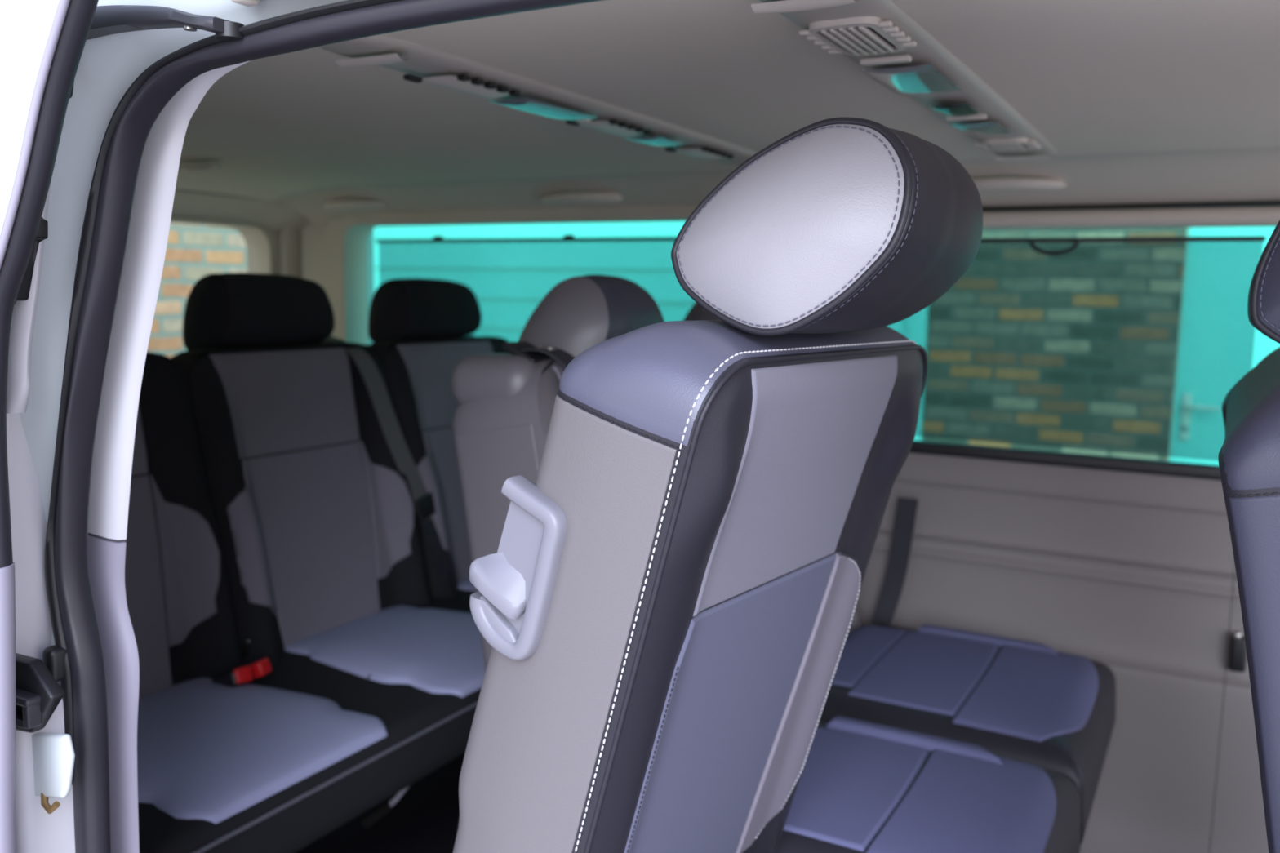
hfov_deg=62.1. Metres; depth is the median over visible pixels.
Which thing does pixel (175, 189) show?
wall
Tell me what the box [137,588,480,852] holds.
seat cushion
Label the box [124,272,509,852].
seat
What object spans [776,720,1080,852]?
seat cushion
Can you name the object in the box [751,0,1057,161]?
console
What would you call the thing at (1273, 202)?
trim
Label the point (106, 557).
trim
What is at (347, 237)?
trim
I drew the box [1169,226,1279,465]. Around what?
wooden door
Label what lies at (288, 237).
trim
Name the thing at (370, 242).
wall
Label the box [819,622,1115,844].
seat cushion
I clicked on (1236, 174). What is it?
trim
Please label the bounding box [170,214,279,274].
trim
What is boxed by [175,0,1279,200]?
ceiling
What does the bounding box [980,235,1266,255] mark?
blind
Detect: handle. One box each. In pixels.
[321,199,390,209]
[538,191,626,204]
[972,177,1069,191]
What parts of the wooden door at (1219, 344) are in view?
handle plate, lever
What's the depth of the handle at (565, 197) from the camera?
2.35 m
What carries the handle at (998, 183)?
attached to the wall at (370, 242)
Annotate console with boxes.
[319,35,756,170]
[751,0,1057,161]
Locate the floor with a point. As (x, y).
(424, 820)
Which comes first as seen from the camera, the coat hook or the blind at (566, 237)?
the coat hook
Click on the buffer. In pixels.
(72, 91)
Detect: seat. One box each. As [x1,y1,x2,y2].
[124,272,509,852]
[451,274,1115,852]
[453,116,982,852]
[1217,220,1279,852]
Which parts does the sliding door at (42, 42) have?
edge trim, door panel, striker plate, guide arm, door rail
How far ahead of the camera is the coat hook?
2.12 m
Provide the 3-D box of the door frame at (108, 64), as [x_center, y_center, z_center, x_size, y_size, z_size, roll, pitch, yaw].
[0.182,0.224,0.475,2.201,1.486,0.074,5,8,28]
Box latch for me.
[15,653,64,733]
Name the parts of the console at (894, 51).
vent frame, vent frame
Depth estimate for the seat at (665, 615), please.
0.80 m
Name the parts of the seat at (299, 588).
panel, panel, backrest, cheek panel, cushion panel, panel, backrest, panel, cushion panel, cheek panel, backrest, panel, panel, cushion panel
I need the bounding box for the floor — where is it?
[295,752,465,852]
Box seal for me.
[42,0,603,852]
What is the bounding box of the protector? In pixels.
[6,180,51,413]
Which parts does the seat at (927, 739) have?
panel, backrest, panel, cheek panel, cheek panel, backrest, cushion panel, cushion panel, cushion panel, cushion panel, cushion panel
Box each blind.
[376,234,676,243]
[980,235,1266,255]
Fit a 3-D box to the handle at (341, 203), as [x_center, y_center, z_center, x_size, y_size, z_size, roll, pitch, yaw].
[-0.740,-0.572,2.713,0.228,0.035,0.068,5,8,28]
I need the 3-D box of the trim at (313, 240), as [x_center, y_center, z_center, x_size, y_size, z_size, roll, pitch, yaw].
[-0.876,-0.321,2.925,0.190,0.500,0.050,5,8,28]
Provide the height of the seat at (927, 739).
1.068 m
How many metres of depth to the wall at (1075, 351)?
4.49 m
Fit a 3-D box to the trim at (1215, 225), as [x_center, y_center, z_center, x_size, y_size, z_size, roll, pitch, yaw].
[0.802,-0.160,2.031,0.809,0.478,0.060,5,8,28]
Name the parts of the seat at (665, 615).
release lever, recess plate, panel, backrest, panel, cheek panel, panel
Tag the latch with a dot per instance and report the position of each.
(38, 694)
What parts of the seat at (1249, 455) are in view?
panel, cheek panel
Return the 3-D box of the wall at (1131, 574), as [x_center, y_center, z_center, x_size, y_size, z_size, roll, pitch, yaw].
[0.532,0.414,2.178,3.480,0.752,0.160,5,8,28]
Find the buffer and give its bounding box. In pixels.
[69,81,74,98]
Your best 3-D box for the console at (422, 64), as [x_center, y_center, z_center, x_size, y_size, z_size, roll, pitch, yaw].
[-0.029,-0.435,1.534,0.100,0.024,1.130,5,8,28]
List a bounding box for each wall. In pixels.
[146,222,247,357]
[175,189,298,204]
[314,184,1279,852]
[373,221,1187,461]
[857,453,1268,852]
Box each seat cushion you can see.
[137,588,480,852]
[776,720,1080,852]
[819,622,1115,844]
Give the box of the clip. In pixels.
[1228,631,1246,672]
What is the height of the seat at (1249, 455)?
1.184 m
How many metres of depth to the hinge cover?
0.81 m
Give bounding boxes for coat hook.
[178,161,221,173]
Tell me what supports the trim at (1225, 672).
attached to the wall at (1131, 574)
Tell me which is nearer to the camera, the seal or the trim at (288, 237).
the seal
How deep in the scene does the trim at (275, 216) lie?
2.70 m
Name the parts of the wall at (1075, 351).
corner post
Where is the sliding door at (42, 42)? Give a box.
[0,0,259,852]
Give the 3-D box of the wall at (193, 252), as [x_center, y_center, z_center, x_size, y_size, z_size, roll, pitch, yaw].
[-2.205,-0.132,3.103,0.240,2.700,3.400,5,8,28]
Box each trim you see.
[87,533,139,852]
[88,60,250,540]
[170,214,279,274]
[171,190,311,232]
[270,146,1279,228]
[278,227,299,277]
[298,222,328,295]
[327,204,697,345]
[909,440,1221,479]
[982,200,1279,211]
[982,206,1279,228]
[982,225,1276,229]
[1209,671,1226,840]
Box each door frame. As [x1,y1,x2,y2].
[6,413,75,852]
[18,0,346,685]
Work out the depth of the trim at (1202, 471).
2.00 m
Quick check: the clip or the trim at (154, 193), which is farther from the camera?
the clip
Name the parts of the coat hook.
hook plate, hook arm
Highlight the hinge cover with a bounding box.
[31,732,75,813]
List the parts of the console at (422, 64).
slide knob, vent frame, slide knob, vent frame, slide knob, vent frame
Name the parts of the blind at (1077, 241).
pull handle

